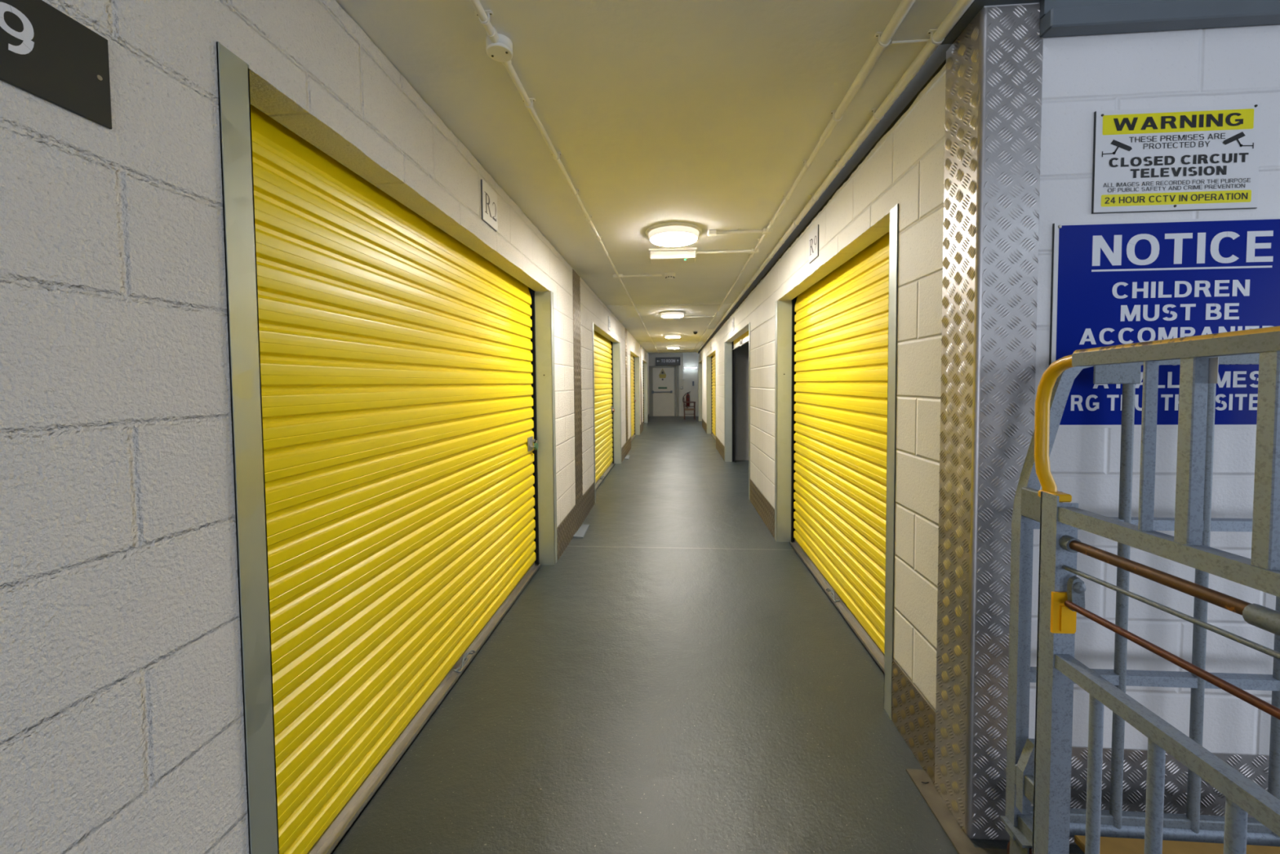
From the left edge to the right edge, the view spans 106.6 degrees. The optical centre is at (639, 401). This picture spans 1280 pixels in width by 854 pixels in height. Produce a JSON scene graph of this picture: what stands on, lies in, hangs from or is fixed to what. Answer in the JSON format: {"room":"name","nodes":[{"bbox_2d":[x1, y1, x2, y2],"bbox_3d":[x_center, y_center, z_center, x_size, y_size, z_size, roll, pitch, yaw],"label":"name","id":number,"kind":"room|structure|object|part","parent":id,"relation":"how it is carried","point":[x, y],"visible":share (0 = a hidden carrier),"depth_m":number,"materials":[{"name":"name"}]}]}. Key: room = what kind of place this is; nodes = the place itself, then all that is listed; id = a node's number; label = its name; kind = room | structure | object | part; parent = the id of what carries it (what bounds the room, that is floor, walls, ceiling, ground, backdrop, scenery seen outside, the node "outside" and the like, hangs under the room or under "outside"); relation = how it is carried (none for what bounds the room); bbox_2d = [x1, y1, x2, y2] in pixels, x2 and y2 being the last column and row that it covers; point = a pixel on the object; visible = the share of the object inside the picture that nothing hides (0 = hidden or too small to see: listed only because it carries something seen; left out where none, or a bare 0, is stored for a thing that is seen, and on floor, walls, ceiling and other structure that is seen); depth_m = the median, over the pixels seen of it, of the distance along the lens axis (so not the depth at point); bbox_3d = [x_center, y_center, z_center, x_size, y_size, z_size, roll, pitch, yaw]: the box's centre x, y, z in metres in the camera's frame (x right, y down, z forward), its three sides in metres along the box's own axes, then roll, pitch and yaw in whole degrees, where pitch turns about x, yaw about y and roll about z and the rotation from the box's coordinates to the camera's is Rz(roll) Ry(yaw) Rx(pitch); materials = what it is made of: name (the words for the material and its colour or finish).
{"room":"self-storage corridor","nodes":[
{"label":"self-storage corridor","id":0,"kind":"room"},
{"bbox_2d":[0,0,648,853],"bbox_3d":[-0.584,-0.060,6.259,0.120,2.577,24.400,0,2,4],"label":"wall","id":1,"kind":"structure","parent":0,"point":[122,713],"depth_m":0.88,"materials":[{"name":"white brick"}]},
{"bbox_2d":[0,0,111,128],"bbox_3d":[-0.927,-0.534,0.583,0.006,0.150,0.472,0,2,4],"label":"sign","id":2,"kind":"object","parent":1,"relation":"attached to","point":[46,54],"visible":1,"depth_m":0.74,"materials":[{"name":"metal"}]},
{"bbox_2d":[216,41,557,853],"bbox_3d":[-0.879,0.175,2.466,0.182,2.400,2.826,0,2,4],"label":"door frame","id":3,"kind":"structure","parent":1,"relation":"in","point":[233,77],"depth_m":1.09,"materials":[{"name":"grey metal"}]},
{"bbox_3d":[-0.851,0.124,3.792,0.049,2.400,0.090,0,2,4],"label":"guide rail","id":4,"kind":"part","parent":3,"relation":"part of","materials":[{"name":"black metal"}]},
{"bbox_2d":[250,104,540,853],"bbox_3d":[-0.945,0.193,2.471,0.104,2.356,2.586,0,2,4],"label":"roller shutter","id":5,"kind":"object","parent":1,"relation":"attached to","point":[396,357],"visible":0.64,"depth_m":1.74,"materials":[{"name":"yellow paint"}]},
{"bbox_3d":[-0.906,1.340,2.456,0.037,0.032,0.203,0,2,4],"label":"pull cord","id":6,"kind":"part","parent":5,"relation":"part of","materials":[{"name":"metal"}]},
{"bbox_2d":[533,440,538,449],"bbox_3d":[-0.810,0.344,3.722,0.022,0.076,0.064,0,2,4],"label":"padlock","id":7,"kind":"object","parent":5,"relation":"hanging from","point":[535,444],"visible":1,"depth_m":3.71,"materials":[{"name":"metal"}]},
{"bbox_2d":[480,178,497,231],"bbox_3d":[-0.792,-1.026,2.513,0.007,0.204,0.204,0,2,4],"label":"number sign","id":8,"kind":"object","parent":1,"relation":"attached to","point":[488,196],"visible":1,"depth_m":2.50,"materials":[{"name":"white plastic"}]},
{"bbox_2d":[556,481,595,560],"bbox_3d":[-0.616,1.146,4.833,0.006,0.275,1.860,0,2,4],"label":"baseboard","id":9,"kind":"structure","parent":1,"relation":"attached to","point":[567,528],"depth_m":4.58,"materials":[{"name":"metal"}]},
{"bbox_2d":[572,268,582,504],"bbox_3d":[-0.625,-0.134,4.800,0.006,2.295,0.350,0,2,4],"label":"strip","id":10,"kind":"object","parent":1,"relation":"attached to","point":[575,277],"visible":1,"depth_m":4.78,"materials":[{"name":"metal"}]},
{"bbox_2d":[593,329,614,489],"bbox_3d":[-0.608,0.010,7.212,0.104,2.356,2.714,0,2,4],"label":"roller shutter","id":11,"kind":"object","parent":1,"relation":"attached to","point":[603,408],"visible":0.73,"depth_m":7.45,"materials":[{"name":"yellow paint"}]},
{"bbox_2d":[592,322,621,504],"bbox_3d":[-0.542,-0.008,7.207,0.182,2.400,2.954,0,2,4],"label":"door frame","id":12,"kind":"structure","parent":1,"relation":"in","point":[615,347],"depth_m":8.60,"materials":[{"name":"grey metal"}]},
{"bbox_3d":[-0.510,-0.061,8.597,0.049,2.400,0.090,0,2,4],"label":"guide rail","id":13,"kind":"part","parent":12,"relation":"part of","materials":[{"name":"metal"}]},
{"bbox_2d":[608,315,610,330],"bbox_3d":[-0.462,-1.166,7.159,0.008,0.204,0.204,0,2,4],"label":"number sign","id":14,"kind":"object","parent":1,"relation":"attached to","point":[609,317],"visible":1,"depth_m":7.15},
{"bbox_2d":[621,436,631,462],"bbox_3d":[-0.270,0.958,9.693,0.006,0.275,1.950,0,2,4],"label":"baseboard","id":15,"kind":"structure","parent":1,"relation":"attached to","point":[626,447],"depth_m":9.48,"materials":[{"name":"metal"}]},
{"bbox_2d":[625,328,627,441],"bbox_3d":[-0.275,-0.324,9.729,0.006,2.295,0.380,0,2,4],"label":"strip","id":16,"kind":"object","parent":1,"relation":"attached to","point":[626,362],"visible":1,"depth_m":9.71,"materials":[{"name":"metal"}]},
{"bbox_2d":[630,354,635,440],"bbox_3d":[-0.265,-0.176,12.041,0.104,2.356,2.564,0,2,4],"label":"roller shutter","id":17,"kind":"object","parent":1,"relation":"attached to","point":[633,399],"visible":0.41,"depth_m":12.83,"materials":[{"name":"yellow paint"}]},
{"bbox_2d":[630,356,639,435],"bbox_3d":[-0.199,-0.195,12.036,0.182,2.400,2.804,0,2,4],"label":"door frame","id":18,"kind":"structure","parent":1,"relation":"in","point":[637,381],"depth_m":13.36,"materials":[{"name":"grey metal"}]},
{"bbox_3d":[-0.172,-0.245,13.351,0.049,2.400,0.090,0,2,4],"label":"guide rail","id":19,"kind":"part","parent":18,"relation":"part of","materials":[{"name":"metal"}]},
{"bbox_2d":[640,345,641,423],"bbox_3d":[0.032,-0.490,14.040,0.006,2.295,0.470,0,2,4],"label":"strip","id":20,"kind":"object","parent":1,"relation":"attached to","point":[640,345],"visible":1,"depth_m":14.03,"materials":[{"name":"paint"}]},
{"bbox_2d":[640,421,643,434],"bbox_3d":[0.048,0.786,14.163,0.006,0.275,1.380,0,2,4],"label":"baseboard","id":21,"kind":"structure","parent":1,"relation":"attached to","point":[642,424],"depth_m":14.16,"materials":[{"name":"metal"}]},
{"bbox_2d":[642,362,648,422],"bbox_3d":[0.093,-0.353,16.142,0.182,2.400,2.644,0,2,4],"label":"door frame","id":22,"kind":"structure","parent":1,"relation":"in","point":[645,365],"depth_m":17.38,"materials":[{"name":"grey metal"}]},
{"bbox_3d":[0.114,-0.400,17.378,0.049,2.400,0.090,0,2,4],"label":"guide rail","id":23,"kind":"part","parent":22,"relation":"part of","materials":[{"name":"metal"}]},
{"bbox_2d":[607,302,733,342],"bbox_3d":[0.660,-1.496,9.838,1.830,0.020,6.100,0,2,4],"label":"trim","id":24,"kind":"structure","parent":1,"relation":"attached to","point":[730,303],"depth_m":6.83,"materials":[{"name":"paint"}]},
{"bbox_2d":[335,0,974,352],"bbox_3d":[0.140,-1.452,7.208,2.505,0.120,20.900,0,2,4],"label":"ceiling","id":25,"kind":"structure","parent":0,"point":[704,113],"depth_m":1.93,"materials":[{"name":"paint"}]},
{"bbox_2d":[470,0,662,353],"bbox_3d":[0.141,-1.374,7.261,0.500,0.038,20.600,0,2,4],"label":"conduit","id":26,"kind":"object","parent":25,"relation":"attached to","point":[499,47],"visible":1,"depth_m":1.76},
{"bbox_2d":[664,271,675,279],"bbox_3d":[0.306,-1.273,4.865,0.112,0.062,0.112,0,2,4],"label":"smoke detector","id":27,"kind":"object","parent":25,"relation":"attached to","point":[669,275],"visible":1,"depth_m":4.83,"materials":[{"name":"white plastic"}]},
{"bbox_2d":[659,311,685,318],"bbox_3d":[0.515,-1.375,7.585,0.416,0.068,0.416,0,2,4],"label":"ceiling lamp","id":28,"kind":"object","parent":25,"relation":"attached to","point":[669,314],"visible":1,"depth_m":7.45,"materials":[{"name":"white plastic"}]},
{"bbox_2d":[662,315,683,318],"bbox_3d":[0.516,-1.346,7.586,0.342,0.010,0.342,0,2,4],"label":"diffuser","id":29,"kind":"object","parent":28,"relation":"attached to","point":[663,316],"depth_m":7.54,"materials":[{"name":"white plastic"}]},
{"bbox_2d":[663,333,681,337],"bbox_3d":[0.763,-1.510,11.074,0.416,0.068,0.416,0,2,4],"label":"ceiling lamp","id":30,"kind":"object","parent":25,"relation":"attached to","point":[667,335],"visible":1,"depth_m":10.93,"materials":[{"name":"white plastic"}]},
{"bbox_2d":[665,336,679,337],"bbox_3d":[0.763,-1.481,11.075,0.342,0.010,0.342,0,2,4],"label":"diffuser","id":31,"kind":"object","parent":30,"relation":"attached to","point":[665,336],"depth_m":11.04,"materials":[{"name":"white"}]},
{"bbox_2d":[648,247,697,263],"bbox_3d":[0.279,-1.228,4.046,0.400,0.088,0.200,0,2,4],"label":"box","id":32,"kind":"object","parent":25,"relation":"attached to","point":[682,255],"visible":1,"depth_m":3.96,"materials":[{"name":"white plastic"}]},
{"bbox_2d":[666,346,679,348],"bbox_3d":[1.025,-1.646,14.612,0.416,0.068,0.416,0,2,4],"label":"ceiling lamp","id":33,"kind":"object","parent":25,"relation":"attached to","point":[668,347],"visible":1,"depth_m":14.48,"materials":[{"name":"white plastic"}]},
{"bbox_2d":[645,222,702,246],"bbox_3d":[0.248,-1.218,3.517,0.416,0.068,0.416,0,2,4],"label":"ceiling lamp","id":34,"kind":"object","parent":25,"relation":"attached to","point":[669,233],"visible":1,"depth_m":3.41,"materials":[{"name":"white plastic"}]},
{"bbox_2d":[650,231,697,246],"bbox_3d":[0.249,-1.189,3.518,0.342,0.010,0.342,0,2,4],"label":"diffuser","id":35,"kind":"object","parent":34,"relation":"attached to","point":[660,238],"depth_m":3.47,"materials":[{"name":"white plastic"}]},
{"bbox_2d":[657,0,915,352],"bbox_3d":[0.727,-1.375,7.162,1.261,0.038,20.498,0,2,3],"label":"conduit","id":36,"kind":"object","parent":25,"relation":"attached to","point":[884,37],"visible":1,"depth_m":2.01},
{"bbox_2d":[696,0,973,352],"bbox_3d":[1.300,-1.377,7.128,0.160,0.041,20.500,0,2,4],"label":"conduit","id":37,"kind":"object","parent":25,"relation":"attached to","point":[937,36],"visible":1,"depth_m":1.89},
{"bbox_2d":[647,351,698,416],"bbox_3d":[1.460,-0.892,20.805,8.000,3.100,0.150,0,2,4],"label":"wall","id":38,"kind":"structure","parent":0,"point":[686,359],"depth_m":20.69,"materials":[{"name":"white paint"}]},
{"bbox_2d":[648,365,675,416],"bbox_3d":[0.980,-0.434,20.716,1.170,2.200,0.129,0,2,4],"label":"door","id":39,"kind":"structure","parent":38,"relation":"in","point":[662,381],"depth_m":20.73,"materials":[{"name":"grey paint"}]},
{"bbox_2d":[655,356,679,365],"bbox_3d":[1.208,-1.717,20.572,1.060,0.350,0.116,0,2,4],"label":"direction sign","id":40,"kind":"object","parent":38,"relation":"attached to","point":[675,361],"visible":1,"depth_m":20.52,"materials":[{"name":"grey plastic"}]},
{"bbox_2d":[676,365,679,416],"bbox_3d":[1.638,-0.613,20.677,0.100,2.550,0.099,0,2,4],"label":"trim","id":41,"kind":"structure","parent":38,"relation":"attached to","point":[677,366],"depth_m":20.63,"materials":[{"name":"grey paint"}]},
{"bbox_2d":[682,391,690,408],"bbox_3d":[2.015,-0.036,20.631,0.346,0.799,0.181,0,2,4],"label":"fire extinguisher","id":42,"kind":"object","parent":38,"relation":"attached to","point":[687,397],"visible":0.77,"depth_m":20.56,"materials":[{"name":"red metal"}]},
{"bbox_2d":[332,416,1084,853],"bbox_3d":[2.949,1.256,6.360,13.000,0.120,31.000,0,2,4],"label":"floor","id":43,"kind":"structure","parent":0,"point":[680,680],"depth_m":2.12,"materials":[{"name":"paint"}]},
{"bbox_2d":[573,524,589,537],"bbox_3d":[-0.574,1.282,4.705,0.100,0.012,0.400,0,2,4],"label":"bracket","id":44,"kind":"object","parent":43,"relation":"on","point":[580,533],"visible":1,"depth_m":4.66,"materials":[{"name":"metal"}]},
{"bbox_2d":[683,397,695,419],"bbox_3d":[1.993,0.286,19.182,0.480,0.861,0.530,0,2,4],"label":"wooden armchair","id":45,"kind":"object","parent":43,"relation":"on","point":[684,406],"visible":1,"depth_m":18.94,"materials":[{"name":"brown wood"}]},
{"bbox_3d":[1.993,0.326,19.184,0.440,0.060,0.500,0,2,4],"label":"seat","id":46,"kind":"part","parent":45,"relation":"part of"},
{"bbox_3d":[2.176,0.394,18.933,0.040,0.660,0.040,0,2,4],"label":"leg","id":47,"kind":"part","parent":45,"relation":"part of","materials":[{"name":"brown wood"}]},
{"bbox_2d":[906,768,1076,853],"bbox_3d":[1.493,1.386,1.553,1.022,0.009,0.400,0,2,4],"label":"floor plate","id":48,"kind":"object","parent":43,"relation":"on","point":[961,842],"visible":0.96,"depth_m":1.59,"materials":[{"name":"metal"}]},
{"bbox_2d":[1000,325,1279,853],"bbox_3d":[1.455,0.637,0.950,0.855,1.553,0.851,0,2,4],"label":"roll cage","id":49,"kind":"object","parent":43,"relation":"on","point":[1038,769],"visible":1,"depth_m":1.20,"materials":[{"name":"metal"}]},
{"bbox_3d":[1.083,1.226,0.994,0.040,0.040,0.760,0,2,4],"label":"rail","id":50,"kind":"part","parent":49,"relation":"part of","materials":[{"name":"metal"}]},
{"bbox_3d":[1.072,0.068,1.211,0.031,0.380,0.163,0,2,4],"label":"handle","id":51,"kind":"part","parent":49,"relation":"part of","materials":[{"name":"yellow plastic"}]},
{"bbox_3d":[1.082,0.757,1.246,0.051,1.038,0.054,0,2,4],"label":"post","id":52,"kind":"part","parent":49,"relation":"part of","materials":[{"name":"metal"}]},
{"bbox_3d":[1.072,0.535,1.203,0.056,0.104,0.013,0,2,4],"label":"latch plate","id":53,"kind":"part","parent":49,"relation":"part of","materials":[{"name":"yellow plastic"}]},
{"bbox_2d":[1058,534,1080,552],"bbox_3d":[1.078,0.355,1.216,0.036,0.039,0.075,0,2,4],"label":"socket","id":54,"kind":"object","parent":49,"relation":"attached to","point":[1067,543],"depth_m":1.19,"materials":[{"name":"metal"}]},
{"bbox_3d":[1.310,-0.088,1.309,0.120,0.082,0.006,0,2,4],"label":"plate","id":55,"kind":"part","parent":49,"relation":"part of","materials":[{"name":"metal"}]},
{"bbox_3d":[1.488,0.344,1.332,0.790,0.029,0.029,0,2,4],"label":"cross rail","id":56,"kind":"part","parent":49,"relation":"part of","materials":[{"name":"metal"}]},
{"bbox_3d":[1.491,0.786,1.349,0.790,0.029,0.029,0,2,4],"label":"cross rail","id":57,"kind":"part","parent":49,"relation":"part of","materials":[{"name":"metal"}]},
{"bbox_3d":[1.053,0.675,0.909,0.035,0.038,0.670,0,2,4],"label":"rail","id":58,"kind":"part","parent":49,"relation":"part of","materials":[{"name":"metal"}]},
{"bbox_3d":[1.050,0.292,0.895,0.037,0.047,0.671,0,2,4],"label":"rail","id":59,"kind":"part","parent":49,"relation":"part of","materials":[{"name":"metal"}]},
{"bbox_3d":[1.040,0.505,0.877,0.016,0.036,0.616,0,2,4],"label":"strut rod","id":60,"kind":"part","parent":49,"relation":"part of","materials":[{"name":"brown metal"}]},
{"bbox_3d":[1.495,1.232,1.366,0.790,0.048,0.047,0,2,4],"label":"rail","id":61,"kind":"part","parent":49,"relation":"part of","materials":[{"name":"metal"}]},
{"bbox_3d":[1.559,-0.116,1.309,0.640,0.031,0.031,0,2,4],"label":"rail","id":62,"kind":"part","parent":49,"relation":"part of","materials":[{"name":"metal"}]},
{"bbox_2d":[1242,603,1279,635],"bbox_3d":[1.046,0.364,0.778,0.036,0.039,0.073,0,2,4],"label":"socket","id":63,"kind":"object","parent":49,"relation":"attached to","point":[1267,619],"depth_m":0.79,"materials":[{"name":"metal"}]},
{"bbox_2d":[735,342,748,460],"bbox_3d":[2.736,-0.236,7.221,2.330,2.800,3.360,0,2,4],"label":"doorway","id":64,"kind":"structure","parent":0,"point":[741,352],"depth_m":8.89,"materials":[{"name":"paint"}]},
{"bbox_2d":[697,63,946,711],"bbox_3d":[1.701,-0.204,9.924,0.120,2.548,16.760,0,2,4],"label":"wall","id":65,"kind":"structure","parent":0,"point":[905,167],"depth_m":1.92,"materials":[{"name":"white brick"}]},
{"bbox_2d":[697,363,702,421],"bbox_3d":[2.226,-0.402,16.957,0.182,2.400,2.294,0,2,4],"label":"door frame","id":66,"kind":"structure","parent":65,"relation":"in","point":[700,365],"depth_m":18.04,"materials":[{"name":"grey metal"}]},
{"bbox_2d":[702,418,706,433],"bbox_3d":[1.985,0.751,14.736,0.006,0.270,2.240,0,2,4],"label":"baseboard","id":67,"kind":"structure","parent":65,"relation":"attached to","point":[704,424],"depth_m":14.41,"materials":[{"name":"metal"}]},
{"bbox_2d":[706,349,715,434],"bbox_3d":[1.880,-0.214,12.088,0.182,2.400,2.964,0,2,4],"label":"door frame","id":68,"kind":"structure","parent":65,"relation":"in","point":[708,359],"depth_m":13.49,"materials":[{"name":"grey metal"}]},
{"bbox_3d":[2.046,-0.268,13.474,0.049,2.400,0.090,0,2,4],"label":"guide rail","id":69,"kind":"part","parent":68,"relation":"part of","materials":[{"name":"grey metal"}]},
{"bbox_2d":[711,354,715,440],"bbox_3d":[1.948,-0.196,12.084,0.101,2.356,2.724,0,2,4],"label":"roller shutter","id":70,"kind":"object","parent":65,"relation":"attached to","point":[713,434],"visible":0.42,"depth_m":12.90,"materials":[{"name":"yellow paint"}]},
{"bbox_2d":[715,435,724,459],"bbox_3d":[1.631,0.943,9.742,0.006,0.270,1.820,0,2,4],"label":"baseboard","id":71,"kind":"structure","parent":65,"relation":"attached to","point":[719,446],"depth_m":9.61,"materials":[{"name":"metal"}]},
{"bbox_2d":[732,317,733,331],"bbox_3d":[1.455,-1.198,7.453,0.008,0.204,0.204,0,2,4],"label":"number sign","id":72,"kind":"object","parent":65,"relation":"attached to","point":[733,317],"visible":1,"depth_m":7.43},
{"bbox_2d":[724,321,750,500],"bbox_3d":[1.541,-0.029,7.314,0.182,2.400,2.944,0,2,4],"label":"door frame","id":73,"kind":"structure","parent":65,"relation":"in","point":[729,353],"depth_m":8.71,"materials":[{"name":"grey metal"}]},
{"bbox_3d":[1.706,-0.083,8.689,0.049,2.400,0.090,0,2,4],"label":"guide rail","id":74,"kind":"part","parent":73,"relation":"part of","materials":[{"name":"grey metal"}]},
{"bbox_2d":[733,330,748,349],"bbox_3d":[1.579,-1.046,7.272,0.053,0.365,2.704,0,2,4],"label":"roller shutter","id":75,"kind":"object","parent":65,"relation":"attached to","point":[742,340],"visible":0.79,"depth_m":7.56,"materials":[{"name":"yellow paint"}]},
{"bbox_2d":[749,479,774,537],"bbox_3d":[1.304,1.121,5.155,0.006,0.270,1.465,0,2,4],"label":"baseboard","id":76,"kind":"structure","parent":65,"relation":"attached to","point":[766,511],"depth_m":5.01,"materials":[{"name":"metal"}]},
{"bbox_2d":[808,224,818,263],"bbox_3d":[1.150,-1.037,3.157,0.007,0.204,0.204,0,2,4],"label":"number sign","id":77,"kind":"object","parent":65,"relation":"attached to","point":[814,234],"visible":1,"depth_m":3.13,"materials":[{"name":"white plastic"}]},
{"bbox_2d":[697,37,957,353],"bbox_3d":[1.675,-1.603,9.837,0.105,0.248,16.630,0,2,4],"label":"pipe","id":78,"kind":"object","parent":65,"relation":"on","point":[936,61],"depth_m":2.30,"materials":[{"name":"grey metal"}]},
{"bbox_2d":[774,203,898,719],"bbox_3d":[1.248,0.130,3.192,0.182,2.400,2.384,0,2,4],"label":"door frame","id":79,"kind":"structure","parent":65,"relation":"in","point":[784,353],"depth_m":4.27,"materials":[{"name":"grey metal"}]},
{"bbox_3d":[1.393,0.087,4.289,0.049,2.400,0.090,0,2,4],"label":"guide rail","id":80,"kind":"part","parent":79,"relation":"part of","materials":[{"name":"black metal"}]},
{"bbox_2d":[789,231,889,673],"bbox_3d":[1.315,0.147,3.188,0.104,2.356,2.144,0,2,4],"label":"roller shutter","id":81,"kind":"object","parent":65,"relation":"attached to","point":[841,328],"visible":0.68,"depth_m":2.97,"materials":[{"name":"yellow paint"}]},
{"bbox_3d":[1.287,1.295,3.177,0.037,0.032,0.203,0,2,4],"label":"pull cord","id":82,"kind":"part","parent":81,"relation":"part of","materials":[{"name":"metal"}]},
{"bbox_2d":[891,658,935,784],"bbox_3d":[1.072,1.247,1.882,0.006,0.270,0.343,0,2,4],"label":"baseboard","id":83,"kind":"structure","parent":65,"relation":"attached to","point":[914,718],"depth_m":1.86,"materials":[{"name":"metal"}]},
{"bbox_2d":[982,2,1279,755],"bbox_3d":[3.362,-0.018,1.356,4.650,2.800,0.100,0,2,4],"label":"wall","id":84,"kind":"structure","parent":0,"point":[1083,75],"depth_m":1.44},
{"bbox_2d":[933,4,1043,840],"bbox_3d":[1.125,0.106,1.560,0.176,2.574,0.194,0,2,4],"label":"guard","id":85,"kind":"object","parent":84,"relation":"attached to","point":[993,81],"visible":0.92,"depth_m":1.48,"materials":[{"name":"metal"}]},
{"bbox_2d":[940,0,1040,44],"bbox_3d":[1.090,-1.295,1.473,0.195,0.220,0.210,0,2,4],"label":"beam","id":86,"kind":"structure","parent":84,"relation":"attached to","point":[976,6],"depth_m":1.45,"materials":[{"name":"black metal"}]},
{"bbox_2d":[1031,746,1269,844],"bbox_3d":[2.717,1.229,1.396,3.000,0.315,0.006,0,2,4],"label":"baseboard","id":87,"kind":"structure","parent":84,"relation":"attached to","point":[1255,767],"depth_m":1.47,"materials":[{"name":"metal"}]},
{"bbox_2d":[1039,0,1279,37],"bbox_3d":[3.374,-1.252,1.231,4.395,0.325,0.048,0,2,4],"label":"beam","id":88,"kind":"structure","parent":84,"relation":"attached to","point":[1059,18],"depth_m":1.36,"materials":[{"name":"grey metal"}]},
{"bbox_2d":[1048,216,1279,427],"bbox_3d":[1.601,-0.228,1.418,0.714,0.616,0.007,0,2,4],"label":"notice sign","id":89,"kind":"object","parent":84,"relation":"attached to","point":[1113,282],"visible":0.67,"depth_m":1.42,"materials":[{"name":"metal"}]},
{"bbox_2d":[1091,103,1261,213],"bbox_3d":[1.574,-0.711,1.401,0.450,0.298,0.007,0,2,4],"label":"warning sign","id":90,"kind":"object","parent":84,"relation":"attached to","point":[1196,157],"visible":1,"depth_m":1.40,"materials":[{"name":"plastic"}]}
]}

